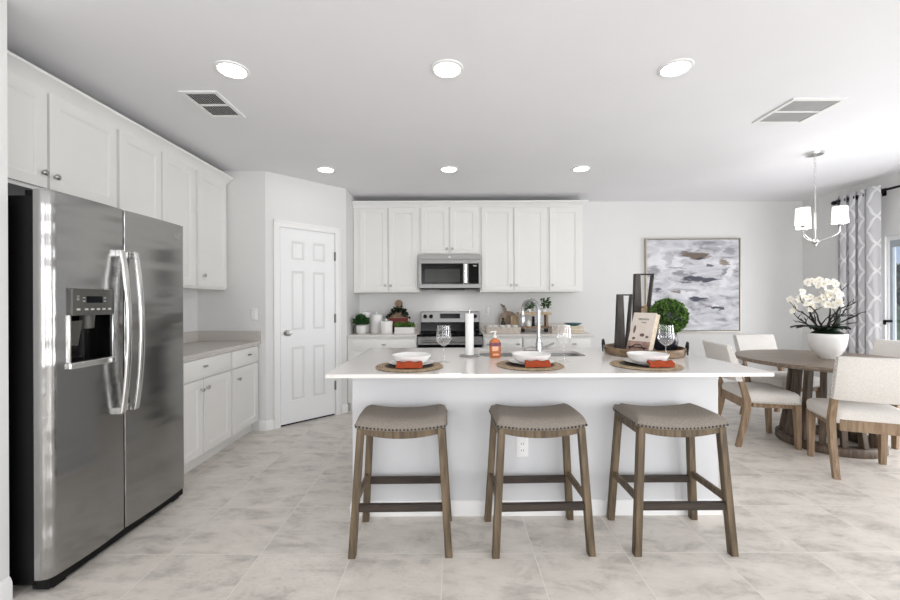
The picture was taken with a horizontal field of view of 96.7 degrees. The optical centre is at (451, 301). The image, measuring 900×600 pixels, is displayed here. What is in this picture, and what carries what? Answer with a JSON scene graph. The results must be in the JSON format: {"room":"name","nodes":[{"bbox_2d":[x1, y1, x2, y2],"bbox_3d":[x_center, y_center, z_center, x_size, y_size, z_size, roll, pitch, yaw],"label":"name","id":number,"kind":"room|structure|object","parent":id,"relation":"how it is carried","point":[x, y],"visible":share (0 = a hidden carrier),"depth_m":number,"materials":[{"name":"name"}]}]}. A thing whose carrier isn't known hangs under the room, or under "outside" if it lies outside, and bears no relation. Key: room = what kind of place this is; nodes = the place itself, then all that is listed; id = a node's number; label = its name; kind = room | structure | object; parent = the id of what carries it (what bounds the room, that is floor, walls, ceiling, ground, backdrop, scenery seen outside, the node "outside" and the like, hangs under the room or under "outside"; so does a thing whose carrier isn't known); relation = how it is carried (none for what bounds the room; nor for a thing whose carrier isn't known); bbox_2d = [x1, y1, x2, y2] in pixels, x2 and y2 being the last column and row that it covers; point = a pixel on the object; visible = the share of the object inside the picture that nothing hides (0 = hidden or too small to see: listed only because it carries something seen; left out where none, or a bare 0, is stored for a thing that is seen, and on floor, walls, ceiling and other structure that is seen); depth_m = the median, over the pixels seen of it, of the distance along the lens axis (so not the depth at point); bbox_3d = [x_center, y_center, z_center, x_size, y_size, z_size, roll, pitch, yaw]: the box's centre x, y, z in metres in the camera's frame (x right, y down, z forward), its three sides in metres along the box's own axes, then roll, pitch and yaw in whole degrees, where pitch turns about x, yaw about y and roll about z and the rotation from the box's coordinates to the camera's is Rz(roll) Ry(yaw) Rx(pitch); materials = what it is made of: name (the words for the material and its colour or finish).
{"room":"kitchen","nodes":[
{"label":"kitchen","id":0,"kind":"room"},
{"bbox_2d":[0,0,8,581],"bbox_3d":[-2.240,-0.006,1.667,0.630,2.600,0.135,0,0,0],"label":"wall","id":1,"kind":"structure","parent":0,"point":[4,380],"depth_m":1.72,"materials":[{"name":"paint"}]},
{"bbox_2d":[0,577,12,599],"bbox_3d":[-2.228,1.244,1.661,0.644,0.100,0.149,0,0,0],"label":"baseboard","id":2,"kind":"structure","parent":1,"relation":"attached to","point":[6,586],"depth_m":1.72,"materials":[{"name":"white paint"}]},
{"bbox_2d":[183,289,196,332],"bbox_3d":[-2.615,-0.004,0.900,0.120,2.600,8.800,0,0,0],"label":"wall","id":3,"kind":"structure","parent":0,"point":[189,296],"depth_m":3.89,"materials":[{"name":"paint"}]},
{"bbox_2d":[7,72,116,207],"bbox_3d":[-2.383,-0.893,2.225,0.341,0.575,0.920,0,0,0],"label":"upper cabinet","id":4,"kind":"object","parent":3,"relation":"attached to","point":[54,144],"visible":0.94,"depth_m":2.26,"materials":[{"name":"white paint"}]},
{"bbox_2d":[7,50,232,184],"bbox_3d":[-2.226,-1.199,2.882,0.078,0.076,2.235,0,0,0],"label":"trim","id":5,"kind":"structure","parent":4,"relation":"attached to","point":[17,66],"depth_m":2.52,"materials":[{"name":"white paint"}]},
{"bbox_2d":[117,130,194,287],"bbox_3d":[-2.382,-0.648,3.100,0.341,1.065,0.824,0,0,0],"label":"upper cabinet","id":6,"kind":"object","parent":3,"relation":"attached to","point":[151,182],"visible":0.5,"depth_m":3.05,"materials":[{"name":"white paint"}]},
{"bbox_2d":[183,170,226,289],"bbox_3d":[-2.382,-0.648,3.757,0.341,1.065,0.485,0,0,0],"label":"upper cabinet","id":7,"kind":"object","parent":3,"relation":"attached to","point":[210,193],"visible":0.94,"depth_m":3.72,"materials":[{"name":"white paint"}]},
{"bbox_2d":[183,331,260,342],"bbox_3d":[-2.230,0.344,3.353,0.633,0.100,1.303,0,0,0],"label":"backsplash","id":8,"kind":"structure","parent":3,"relation":"attached to","point":[194,336],"depth_m":3.98,"materials":[{"name":"grey stone"}]},
{"bbox_2d":[197,171,358,429],"bbox_3d":[-1.891,-0.007,4.655,1.327,2.600,1.290,0,0,0],"label":"wall","id":9,"kind":"structure","parent":0,"point":[254,199],"depth_m":4.02,"materials":[{"name":"paint"}]},
{"bbox_2d":[250,308,257,319],"bbox_3d":[-1.984,0.128,4.005,0.072,0.118,0.010,0,0,0],"label":"light switch","id":10,"kind":"object","parent":9,"relation":"attached to","point":[253,311],"visible":1,"depth_m":4.00,"materials":[{"name":"white paint"}]},
{"bbox_2d":[259,419,273,430],"bbox_3d":[-1.855,1.242,4.021,0.147,0.100,0.043,0,0,-26],"label":"baseboard","id":11,"kind":"structure","parent":9,"relation":"attached to","point":[264,425],"depth_m":4.00,"materials":[{"name":"white paint"}]},
{"bbox_2d":[273,219,340,428],"bbox_3d":[-1.543,0.229,4.320,0.025,2.125,0.748,0,0,45],"label":"trim","id":12,"kind":"structure","parent":9,"relation":"attached to","point":[277,224],"depth_m":4.09,"materials":[{"name":"white paint"}]},
{"bbox_2d":[280,227,335,426],"bbox_3d":[-1.529,0.262,4.315,0.109,2.052,0.620,0,0,45],"label":"door","id":13,"kind":"structure","parent":9,"relation":"in","point":[310,407],"depth_m":4.31,"materials":[{"name":"white paint"}]},
{"bbox_2d":[341,404,347,413],"bbox_3d":[-1.237,1.240,4.631,0.021,0.100,0.088,0,0,40],"label":"baseboard","id":14,"kind":"structure","parent":9,"relation":"attached to","point":[344,408],"depth_m":4.62,"materials":[{"name":"white paint"}]},
{"bbox_2d":[414,323,420,330],"bbox_3d":[-0.817,0.338,5.285,0.812,0.100,0.020,0,0,0],"label":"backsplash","id":15,"kind":"structure","parent":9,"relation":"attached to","point":[418,325],"depth_m":5.28,"materials":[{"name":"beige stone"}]},
{"bbox_2d":[7,0,899,201],"bbox_3d":[1.017,-1.359,0.900,7.555,0.080,9.100,0,0,0],"label":"ceiling","id":16,"kind":"structure","parent":0,"point":[545,89],"depth_m":2.43,"materials":[{"name":"paint"}]},
{"bbox_2d":[178,90,245,117],"bbox_3d":[-1.580,-1.304,2.655,0.240,0.010,0.350,0,0,0],"label":"ceiling vent","id":17,"kind":"object","parent":16,"relation":"in","point":[212,103],"visible":1,"depth_m":2.64,"materials":[{"name":"metal"}]},
{"bbox_2d":[213,60,249,79],"bbox_3d":[-1.242,-1.306,2.260,0.184,0.009,0.184,0,0,0],"label":"recessed light","id":18,"kind":"object","parent":16,"relation":"in","point":[231,69],"visible":1,"depth_m":2.25,"materials":[{"name":"white paint"}]},
{"bbox_2d":[316,166,335,172],"bbox_3d":[-1.251,-1.306,3.970,0.184,0.009,0.184,0,0,0],"label":"recessed light","id":19,"kind":"object","parent":16,"relation":"in","point":[324,169],"visible":1,"depth_m":3.96,"materials":[{"name":"white paint"}]},
{"bbox_2d":[431,59,462,78],"bbox_3d":[-0.027,-1.310,2.260,0.184,0.009,0.184,0,0,0],"label":"recessed light","id":20,"kind":"object","parent":16,"relation":"in","point":[443,68],"visible":1,"depth_m":2.25,"materials":[{"name":"white paint"}]},
{"bbox_2d":[440,166,457,172],"bbox_3d":[-0.030,-1.310,3.970,0.184,0.009,0.184,0,0,0],"label":"recessed light","id":21,"kind":"object","parent":16,"relation":"in","point":[448,169],"visible":1,"depth_m":3.96,"materials":[{"name":"white paint"}]},
{"bbox_2d":[572,165,590,171],"bbox_3d":[1.283,-1.316,3.970,0.184,0.009,0.184,0,0,0],"label":"recessed light","id":22,"kind":"object","parent":16,"relation":"in","point":[582,168],"visible":1,"depth_m":3.96,"materials":[{"name":"white paint"}]},
{"bbox_2d":[657,58,693,77],"bbox_3d":[1.263,-1.316,2.260,0.184,0.009,0.184,0,0,0],"label":"recessed light","id":23,"kind":"object","parent":16,"relation":"in","point":[677,67],"visible":1,"depth_m":2.25,"materials":[{"name":"white paint"}]},
{"bbox_2d":[752,98,847,123],"bbox_3d":[2.397,-1.319,2.780,0.355,0.010,0.360,0,0,0],"label":"ceiling vent","id":24,"kind":"object","parent":16,"relation":"in","point":[795,110],"visible":1,"depth_m":2.76,"materials":[{"name":"metal"}]},
{"bbox_2d":[795,150,848,246],"bbox_3d":[3.224,-0.907,3.595,0.383,0.839,0.376,0,0,0],"label":"chandelier","id":25,"kind":"object","parent":16,"relation":"hanging from","point":[840,214],"visible":1,"depth_m":3.50,"materials":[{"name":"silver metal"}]},
{"bbox_2d":[13,397,899,599],"bbox_3d":[1.028,1.321,0.900,7.555,0.080,9.100,0,0,0],"label":"floor","id":26,"kind":"structure","parent":0,"point":[266,516],"depth_m":2.12,"materials":[{"name":"tile"}]},
{"bbox_2d":[8,189,183,589],"bbox_3d":[-2.116,0.398,2.219,0.808,1.792,0.908,0,0,0],"label":"refrigerator","id":27,"kind":"object","parent":26,"relation":"on","point":[96,357],"visible":1,"depth_m":1.95,"materials":[{"name":"silver metal"}]},
{"bbox_2d":[184,351,230,473],"bbox_3d":[-2.220,0.860,3.102,0.650,0.868,0.800,0,0,0],"label":"base cabinet","id":28,"kind":"object","parent":26,"relation":"on","point":[207,379],"visible":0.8,"depth_m":3.14,"materials":[{"name":"white paint"}]},
{"bbox_2d":[183,331,260,360],"bbox_3d":[-2.229,0.359,3.353,0.636,0.130,1.303,0,0,0],"label":"countertop","id":29,"kind":"structure","parent":28,"relation":"on","point":[196,344],"depth_m":3.85,"materials":[{"name":"grey stone"}]},
{"bbox_2d":[223,345,257,448],"bbox_3d":[-2.220,0.860,3.750,0.650,0.868,0.492,0,0,0],"label":"base cabinet","id":30,"kind":"object","parent":26,"relation":"on","point":[244,364],"visible":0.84,"depth_m":3.71,"materials":[{"name":"white paint"}]},
{"bbox_2d":[348,337,417,409],"bbox_3d":[-0.815,0.854,4.966,0.812,0.868,0.657,0,0,0],"label":"base cabinet","id":31,"kind":"object","parent":26,"relation":"on","point":[356,346],"visible":0.16,"depth_m":4.67,"materials":[{"name":"white paint"}]},
{"bbox_2d":[347,323,420,337],"bbox_3d":[-0.817,0.353,4.975,0.812,0.130,0.640,0,0,0],"label":"countertop","id":32,"kind":"structure","parent":31,"relation":"on","point":[418,325],"depth_m":4.69,"materials":[{"name":"beige stone"}]},
{"bbox_2d":[352,313,369,333],"bbox_3d":[-1.099,0.264,4.862,0.224,0.250,0.185,0,0,0],"label":"potted plant","id":33,"kind":"object","parent":32,"relation":"on","point":[359,319],"visible":1,"depth_m":4.82,"materials":[{"name":"green plant"}]},
{"bbox_2d":[359,310,370,332],"bbox_3d":[-1.099,0.246,5.070,0.154,0.285,0.154,0,0,0],"label":"canister","id":34,"kind":"object","parent":32,"relation":"on","point":[367,314],"visible":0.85,"depth_m":5.01,"materials":[{"name":"white ceramic"}]},
{"bbox_2d":[370,312,382,332],"bbox_3d":[-0.944,0.261,5.000,0.150,0.255,0.150,0,0,0],"label":"canister","id":35,"kind":"object","parent":32,"relation":"on","point":[376,318],"visible":0.94,"depth_m":4.94,"materials":[{"name":"white ceramic"}]},
{"bbox_2d":[380,319,392,333],"bbox_3d":[-0.797,0.298,4.860,0.154,0.180,0.154,0,0,0],"label":"canister","id":36,"kind":"object","parent":32,"relation":"on","point":[386,327],"visible":1,"depth_m":4.79,"materials":[{"name":"white ceramic"}]},
{"bbox_2d":[385,300,410,321],"bbox_3d":[-0.701,0.182,5.207,0.333,0.409,0.111,0,0,0],"label":"cutting board","id":37,"kind":"object","parent":32,"relation":"on","point":[399,312],"visible":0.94,"depth_m":5.21,"materials":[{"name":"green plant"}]},
{"bbox_2d":[389,318,407,331],"bbox_3d":[-0.670,0.296,5.042,0.238,0.181,0.054,0,0,0],"label":"book","id":38,"kind":"object","parent":32,"relation":"on","point":[394,320],"visible":0.44,"depth_m":5.04,"materials":[{"name":"red paper"}]},
{"bbox_2d":[393,321,415,333],"bbox_3d":[-0.575,0.312,4.872,0.273,0.150,0.124,0,0,0],"label":"planter","id":39,"kind":"object","parent":32,"relation":"on","point":[401,327],"visible":1,"depth_m":4.82,"materials":[{"name":"white ceramic"}]},
{"bbox_2d":[348,404,452,558],"bbox_3d":[-0.262,0.937,2.185,0.523,0.698,0.374,0,0,-1],"label":"counter stool","id":40,"kind":"object","parent":26,"relation":"on","point":[374,420],"visible":1,"depth_m":2.03,"materials":[{"name":"beige fabric"}]},
{"bbox_2d":[417,311,482,347],"bbox_3d":[-0.023,0.708,4.943,0.762,1.155,0.684,0,0,0],"label":"range","id":41,"kind":"object","parent":26,"relation":"on","point":[439,329],"visible":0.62,"depth_m":5.18,"materials":[{"name":"metal"}]},
{"bbox_2d":[417,331,482,336],"bbox_3d":[-0.024,0.397,4.963,0.762,0.026,0.595,0,0,0],"label":"cooktop","id":42,"kind":"object","parent":41,"relation":"in","point":[423,333],"depth_m":4.68,"materials":[{"name":"black glass"}]},
{"bbox_2d":[482,336,521,347],"bbox_3d":[0.597,0.849,4.966,0.458,0.868,0.657,0,0,0],"label":"base cabinet","id":43,"kind":"object","parent":26,"relation":"on","point":[505,341],"visible":0.09,"depth_m":4.67,"materials":[{"name":"white paint"}]},
{"bbox_2d":[479,323,593,336],"bbox_3d":[1.008,0.346,4.975,1.290,0.130,0.640,0,0,0],"label":"countertop","id":44,"kind":"structure","parent":43,"relation":"on","point":[528,332],"depth_m":4.69,"materials":[{"name":"beige stone"}]},
{"bbox_2d":[484,326,520,333],"bbox_3d":[0.613,0.344,4.870,0.430,0.075,0.210,0,0,0],"label":"basket","id":45,"kind":"object","parent":44,"relation":"on","point":[500,330],"visible":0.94,"depth_m":4.77,"materials":[{"name":"wicker"}]},
{"bbox_2d":[499,303,516,325],"bbox_3d":[0.736,0.203,5.226,0.256,0.356,0.070,0,0,0],"label":"cutting board","id":46,"kind":"object","parent":44,"relation":"on","point":[506,314],"visible":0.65,"depth_m":5.22,"materials":[{"name":"brown wood"}]},
{"bbox_2d":[510,316,518,325],"bbox_3d":[0.801,0.281,5.117,0.100,0.199,0.052,0,0,0],"label":"cutting board","id":47,"kind":"object","parent":44,"relation":"on","point":[514,319],"visible":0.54,"depth_m":5.11,"materials":[{"name":"brown wood"}]},
{"bbox_2d":[517,312,551,331],"bbox_3d":[1.031,0.259,5.030,0.410,0.243,0.170,0,0,0],"label":"shelf riser","id":48,"kind":"object","parent":44,"relation":"on","point":[545,327],"visible":0.75,"depth_m":4.96,"materials":[{"name":"brown wood"}]},
{"bbox_2d":[525,302,534,311],"bbox_3d":[0.980,0.050,5.021,0.174,0.175,0.136,0,0,0],"label":"potted plant","id":49,"kind":"object","parent":48,"relation":"on","point":[531,305],"visible":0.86,"depth_m":5.01,"materials":[{"name":"green plant"}]},
{"bbox_2d":[540,297,550,311],"bbox_3d":[1.178,0.040,5.018,0.153,0.192,0.146,0,0,24],"label":"potted plant","id":50,"kind":"object","parent":48,"relation":"on","point":[547,303],"visible":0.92,"depth_m":5.01,"materials":[{"name":"green plant"}]},
{"bbox_2d":[549,325,568,332],"bbox_3d":[1.301,0.330,4.856,0.210,0.098,0.148,0,0,0],"label":"wire crate","id":51,"kind":"object","parent":44,"relation":"on","point":[554,328],"visible":0.98,"depth_m":4.79,"materials":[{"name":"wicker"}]},
{"bbox_2d":[564,329,583,332],"bbox_3d":[1.491,0.358,4.930,0.230,0.040,0.160,0,0,0],"label":"book","id":52,"kind":"object","parent":44,"relation":"on","point":[570,330],"visible":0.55,"depth_m":4.85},
{"bbox_2d":[565,325,583,328],"bbox_3d":[1.491,0.318,4.930,0.216,0.040,0.160,0,0,-2],"label":"book","id":53,"kind":"object","parent":52,"relation":"on","point":[578,326],"visible":0.67,"depth_m":4.85,"materials":[{"name":"white paper"}]},
{"bbox_2d":[350,377,721,516],"bbox_3d":[0.501,0.845,2.847,2.222,0.881,0.906,0,0,0],"label":"kitchen island","id":54,"kind":"object","parent":26,"relation":"on","point":[467,402],"visible":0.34,"depth_m":2.40,"materials":[{"name":"paint"}]},
{"bbox_2d":[516,437,527,456],"bbox_3d":[0.421,0.873,2.400,0.072,0.118,0.008,0,0,0],"label":"wall outlet","id":55,"kind":"object","parent":54,"relation":"attached to","point":[521,442],"visible":0.95,"depth_m":2.40,"materials":[{"name":"white paint"}]},
{"bbox_2d":[325,347,773,377],"bbox_3d":[0.521,0.393,2.729,2.396,0.020,1.211,0,0,0],"label":"island countertop","id":56,"kind":"structure","parent":54,"relation":"on","point":[591,361],"depth_m":2.32,"materials":[{"name":"white stone"}]},
{"bbox_2d":[375,362,442,371],"bbox_3d":[-0.251,0.382,2.365,0.400,0.008,0.400,0,0,0],"label":"placemat","id":57,"kind":"object","parent":56,"relation":"on","point":[388,367],"visible":0.67,"depth_m":2.26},
{"bbox_2d":[396,361,422,368],"bbox_3d":[-0.240,0.355,2.255,0.150,0.039,0.052,0,0,-1],"label":"napkin","id":58,"kind":"object","parent":57,"relation":"on","point":[408,364],"visible":1,"depth_m":2.23,"materials":[{"name":"orange fabric"}]},
{"bbox_2d":[389,359,433,364],"bbox_3d":[-0.241,0.367,2.385,0.270,0.020,0.270,0,0,0],"label":"dinner plate","id":59,"kind":"object","parent":57,"relation":"on","point":[428,361],"visible":0.37,"depth_m":2.39,"materials":[{"name":"white ceramic"}]},
{"bbox_2d":[392,352,430,362],"bbox_3d":[-0.242,0.341,2.385,0.233,0.052,0.233,0,0,0],"label":"bowl","id":60,"kind":"object","parent":59,"relation":"on","point":[403,356],"visible":0.7,"depth_m":2.34,"materials":[{"name":"white ceramic"}]},
{"bbox_2d":[459,308,479,356],"bbox_3d":[0.123,0.215,2.800,0.147,0.334,0.147,0,0,0],"label":"paper towel holder","id":61,"kind":"object","parent":56,"relation":"on","point":[469,317],"visible":1,"depth_m":2.78,"materials":[{"name":"paper"}]},
{"bbox_2d":[489,331,500,357],"bbox_3d":[0.294,0.291,2.735,0.077,0.184,0.052,0,0,-6],"label":"soap bottle","id":62,"kind":"object","parent":56,"relation":"on","point":[494,344],"visible":1,"depth_m":2.71,"materials":[{"name":"orange plastic"}]},
{"bbox_2d":[480,353,578,356],"bbox_3d":[0.575,0.513,2.953,0.795,0.218,0.385,0,0,0],"label":"sink","id":63,"kind":"object","parent":56,"relation":"in","point":[481,354],"visible":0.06,"depth_m":3.12,"materials":[{"name":"metal"}]},
{"bbox_2d":[496,360,563,370],"bbox_3d":[0.466,0.379,2.395,0.400,0.008,0.400,0,0,-17],"label":"placemat","id":64,"kind":"object","parent":56,"relation":"on","point":[507,364],"visible":0.7,"depth_m":2.28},
{"bbox_2d":[509,358,553,364],"bbox_3d":[0.476,0.364,2.405,0.270,0.020,0.270,0,0,0],"label":"dinner plate","id":65,"kind":"object","parent":64,"relation":"on","point":[512,360],"visible":0.34,"depth_m":2.40,"materials":[{"name":"white ceramic"}]},
{"bbox_2d":[512,351,550,362],"bbox_3d":[0.476,0.338,2.405,0.233,0.052,0.233,0,0,0],"label":"bowl","id":66,"kind":"object","parent":65,"relation":"on","point":[520,356],"visible":0.75,"depth_m":2.36,"materials":[{"name":"white ceramic"}]},
{"bbox_2d":[525,360,550,367],"bbox_3d":[0.484,0.352,2.275,0.150,0.039,0.052,0,0,-3],"label":"napkin","id":67,"kind":"object","parent":64,"relation":"on","point":[536,363],"visible":1,"depth_m":2.25,"materials":[{"name":"orange fabric"}]},
{"bbox_2d":[520,298,553,351],"bbox_3d":[0.564,0.179,2.727,0.250,0.406,0.088,0,0,39],"label":"faucet","id":68,"kind":"object","parent":56,"relation":"on","point":[539,347],"visible":0.84,"depth_m":2.68,"materials":[{"name":"silver metal"}]},
{"bbox_2d":[601,339,688,358],"bbox_3d":[1.386,0.330,2.895,0.565,0.098,0.536,0,0,26],"label":"serving tray","id":69,"kind":"object","parent":56,"relation":"on","point":[679,352],"visible":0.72,"depth_m":2.74,"materials":[{"name":"brown wood"}]},
{"bbox_2d":[614,294,632,348],"bbox_3d":[1.307,0.154,3.050,0.126,0.418,0.044,0,0,0],"label":"lantern","id":70,"kind":"object","parent":69,"relation":"on","point":[621,339],"visible":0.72,"depth_m":3.03,"materials":[{"name":"grey wood"}]},
{"bbox_2d":[627,344,646,349],"bbox_3d":[1.331,0.278,2.784,0.176,0.169,0.140,0,0,-32],"label":"easel","id":71,"kind":"object","parent":69,"relation":"on","point":[634,344],"visible":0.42,"depth_m":2.75,"materials":[{"name":"black metal"}]},
{"bbox_2d":[626,312,659,350],"bbox_3d":[1.328,0.215,2.782,0.141,0.272,0.169,0,0,-32],"label":"cookbook","id":72,"kind":"object","parent":71,"relation":"on","point":[644,326],"visible":0.91,"depth_m":2.76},
{"bbox_2d":[632,325,647,338],"bbox_3d":[1.307,0.216,2.768,0.038,0.097,0.123,0,0,-32],"label":"picture","id":73,"kind":"object","parent":72,"relation":"on","point":[638,331],"depth_m":2.78},
{"bbox_2d":[632,274,653,319],"bbox_3d":[1.463,0.075,3.070,0.160,0.575,0.044,0,0,0],"label":"lantern","id":74,"kind":"object","parent":69,"relation":"on","point":[636,302],"visible":0.5,"depth_m":3.05,"materials":[{"name":"grey wood"}]},
{"bbox_2d":[648,297,689,350],"bbox_3d":[1.577,0.165,2.920,0.278,0.393,0.287,0,0,0],"label":"topiary","id":75,"kind":"object","parent":69,"relation":"on","point":[673,314],"visible":0.84,"depth_m":2.85,"materials":[{"name":"green plant"}]},
{"bbox_2d":[610,360,684,370],"bbox_3d":[1.149,0.376,2.375,0.400,0.008,0.400,0,0,-34],"label":"placemat","id":76,"kind":"object","parent":56,"relation":"on","point":[618,363],"visible":0.66,"depth_m":2.27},
{"bbox_2d":[623,358,666,365],"bbox_3d":[1.167,0.362,2.385,0.270,0.020,0.270,0,0,0],"label":"dinner plate","id":77,"kind":"object","parent":76,"relation":"on","point":[624,359],"visible":0.3,"depth_m":2.38,"materials":[{"name":"white ceramic"}]},
{"bbox_2d":[626,351,669,363],"bbox_3d":[1.166,0.336,2.385,0.233,0.052,0.233,0,0,0],"label":"bowl","id":78,"kind":"object","parent":77,"relation":"on","point":[637,356],"visible":0.87,"depth_m":2.34,"materials":[{"name":"white ceramic"}]},
{"bbox_2d":[647,360,674,367],"bbox_3d":[1.172,0.349,2.255,0.150,0.039,0.052,0,0,-3],"label":"napkin","id":79,"kind":"object","parent":76,"relation":"on","point":[658,363],"visible":1,"depth_m":2.23,"materials":[{"name":"orange fabric"}]},
{"bbox_2d":[654,332,678,350],"bbox_3d":[1.554,0.292,2.920,0.176,0.140,0.176,0,0,0],"label":"pot","id":80,"kind":"object","parent":56,"relation":"on","point":[664,341],"depth_m":2.85,"materials":[{"name":"black ceramic"}]},
{"bbox_2d":[484,403,595,558],"bbox_3d":[0.456,0.934,2.187,0.523,0.698,0.374,0,0,-2],"label":"counter stool","id":81,"kind":"object","parent":26,"relation":"on","point":[562,420],"visible":1,"depth_m":2.04,"materials":[{"name":"brown wood"}]},
{"bbox_2d":[522,337,590,346],"bbox_3d":[1.231,0.846,4.966,0.800,0.868,0.657,0,0,0],"label":"base cabinet","id":82,"kind":"object","parent":26,"relation":"on","point":[526,341],"visible":0.09,"depth_m":4.67,"materials":[{"name":"white paint"}]},
{"bbox_2d":[606,403,738,556],"bbox_3d":[1.176,0.931,2.190,0.523,0.698,0.374,0,0,0],"label":"counter stool","id":83,"kind":"object","parent":26,"relation":"on","point":[690,421],"visible":1,"depth_m":2.04,"materials":[{"name":"brown wood"}]},
{"bbox_2d":[702,340,801,449],"bbox_3d":[2.740,0.829,3.720,0.622,0.890,0.538,0,0,12],"label":"dining chair","id":84,"kind":"object","parent":26,"relation":"on","point":[747,395],"visible":0.92,"depth_m":3.51,"materials":[{"name":"beige fabric"}]},
{"bbox_2d":[733,334,819,423],"bbox_3d":[3.542,0.826,4.383,0.538,0.890,0.622,0,0,-13],"label":"dining chair","id":85,"kind":"object","parent":26,"relation":"on","point":[742,342],"visible":0.45,"depth_m":4.53,"materials":[{"name":"fabric"}]},
{"bbox_2d":[735,349,899,458],"bbox_3d":[3.374,0.891,3.590,1.372,0.760,1.372,0,0,0],"label":"dining table","id":86,"kind":"object","parent":26,"relation":"on","point":[796,361],"visible":0.62,"depth_m":3.50,"materials":[{"name":"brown wood"}]},
{"bbox_2d":[786,277,865,358],"bbox_3d":[3.352,0.142,3.586,0.376,0.737,0.514,0,0,-25],"label":"orchid arrangement","id":87,"kind":"object","parent":86,"relation":"on","point":[825,342],"visible":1,"depth_m":3.55,"materials":[{"name":"plant"}]},
{"bbox_2d":[806,356,899,479],"bbox_3d":[3.052,0.828,2.947,0.538,0.890,0.622,0,0,22],"label":"dining chair","id":88,"kind":"object","parent":26,"relation":"on","point":[862,390],"visible":1,"depth_m":2.83,"materials":[{"name":"fabric"}]},
{"bbox_2d":[836,339,899,449],"bbox_3d":[4.067,0.824,3.716,0.622,0.890,0.538,0,0,-10],"label":"dining chair","id":89,"kind":"object","parent":26,"relation":"on","point":[882,347],"visible":0.1,"depth_m":3.88,"materials":[{"name":"fabric"}]},
{"bbox_2d":[359,201,802,381],"bbox_3d":[1.047,-0.019,5.360,7.445,2.600,0.120,0,0,0],"label":"wall","id":90,"kind":"structure","parent":0,"point":[614,233],"depth_m":5.30,"materials":[{"name":"paint"}]},
{"bbox_2d":[353,208,420,292],"bbox_3d":[-0.817,-0.649,5.112,0.819,1.075,0.366,0,0,0],"label":"upper cabinet","id":91,"kind":"object","parent":90,"relation":"attached to","point":[385,240],"visible":0.99,"depth_m":4.97,"materials":[{"name":"white paint"}]},
{"bbox_2d":[352,200,588,207],"bbox_3d":[0.226,-1.207,5.111,2.913,0.072,0.378,0,0,0],"label":"trim","id":92,"kind":"structure","parent":91,"relation":"attached to","point":[470,203],"depth_m":4.95,"materials":[{"name":"white paint"}]},
{"bbox_2d":[419,207,479,254],"bbox_3d":[-0.031,-0.883,5.112,0.753,0.613,0.366,0,0,0],"label":"upper cabinet","id":93,"kind":"object","parent":90,"relation":"attached to","point":[442,230],"visible":0.96,"depth_m":4.97,"materials":[{"name":"white paint"}]},
{"bbox_2d":[419,254,480,289],"bbox_3d":[-0.029,-0.359,5.069,0.752,0.432,0.443,0,0,0],"label":"microwave","id":94,"kind":"object","parent":93,"relation":"attached to","point":[436,271],"visible":1,"depth_m":4.87,"materials":[{"name":"metal"}]},
{"bbox_2d":[478,207,546,292],"bbox_3d":[0.766,-0.656,5.112,0.838,1.075,0.366,0,0,0],"label":"upper cabinet","id":95,"kind":"object","parent":90,"relation":"attached to","point":[513,240],"visible":0.98,"depth_m":4.97,"materials":[{"name":"white paint"}]},
{"bbox_2d":[479,323,565,330],"bbox_3d":[1.008,0.331,5.285,1.290,0.100,0.020,0,0,0],"label":"backsplash","id":96,"kind":"structure","parent":90,"relation":"attached to","point":[481,325],"depth_m":5.28,"materials":[{"name":"beige stone"}]},
{"bbox_2d":[547,207,582,291],"bbox_3d":[1.406,-0.658,5.112,0.440,1.075,0.366,0,0,0],"label":"upper cabinet","id":97,"kind":"object","parent":90,"relation":"attached to","point":[564,224],"visible":0.94,"depth_m":4.97,"materials":[{"name":"white paint"}]},
{"bbox_2d":[644,238,740,331],"bbox_3d":[3.173,-0.218,5.277,1.246,1.236,0.045,0,0,0],"label":"painting","id":98,"kind":"object","parent":90,"relation":"attached to","point":[702,274],"visible":0.84,"depth_m":5.26,"materials":[{"name":"paint"}]},
{"bbox_2d":[806,332,848,358],"bbox_3d":[3.377,0.398,3.600,0.282,0.226,0.282,0,0,0],"label":"planter","id":99,"kind":"object","parent":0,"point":[826,345],"depth_m":3.51,"materials":[{"name":"white ceramic"}]},
{"bbox_2d":[803,173,899,395],"bbox_3d":[4.710,-0.034,0.900,0.120,2.600,8.800,0,0,0],"label":"wall","id":100,"kind":"structure","parent":0,"point":[821,260],"depth_m":4.92,"materials":[{"name":"paint"}]},
{"bbox_2d":[831,185,899,204],"bbox_3d":[4.585,-1.173,3.270,0.121,0.080,3.050,0,0,0],"label":"curtain rod","id":101,"kind":"object","parent":100,"relation":"attached to","point":[884,190],"visible":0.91,"depth_m":4.28,"materials":[{"name":"black metal"}]},
{"bbox_2d":[835,185,882,354],"bbox_3d":[4.540,0.009,4.475,0.106,2.485,0.501,0,0,0],"label":"curtain","id":102,"kind":"object","parent":101,"relation":"hanging from","point":[859,240],"visible":0.67,"depth_m":4.42,"materials":[{"name":"fabric"}]},
{"bbox_2d":[883,235,899,339],"bbox_3d":[4.676,0.284,3.123,0.150,1.964,2.343,0,0,0],"label":"door","id":103,"kind":"structure","parent":100,"relation":"in","point":[893,242],"depth_m":4.27,"materials":[{"name":"white paint"}]},
{"label":"outside","id":104,"kind":"structure","parent":0,"visible":0},
{"bbox_2d":[896,304,899,339],"bbox_3d":[52.331,1.301,50.000,215.350,0.150,220.000,0,0,0],"label":"lawn","id":105,"kind":"structure","parent":104,"point":[898,307],"depth_m":25.19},
{"bbox_2d":[896,279,899,302],"bbox_3d":[42.036,-0.678,35.508,4.420,3.918,4.240,0,0,31],"label":"tree","id":106,"kind":"object","parent":105,"relation":"on","point":[898,280],"visible":0.58,"depth_m":36.29,"materials":[{"name":"green plant"}]},
{"bbox_2d":[896,262,899,311],"bbox_3d":[52.020,-1.690,46.947,6.361,5.877,6.630,0,0,16],"label":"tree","id":107,"kind":"object","parent":105,"relation":"on","point":[897,265],"visible":0.02,"depth_m":46.68,"materials":[{"name":"green plant"}]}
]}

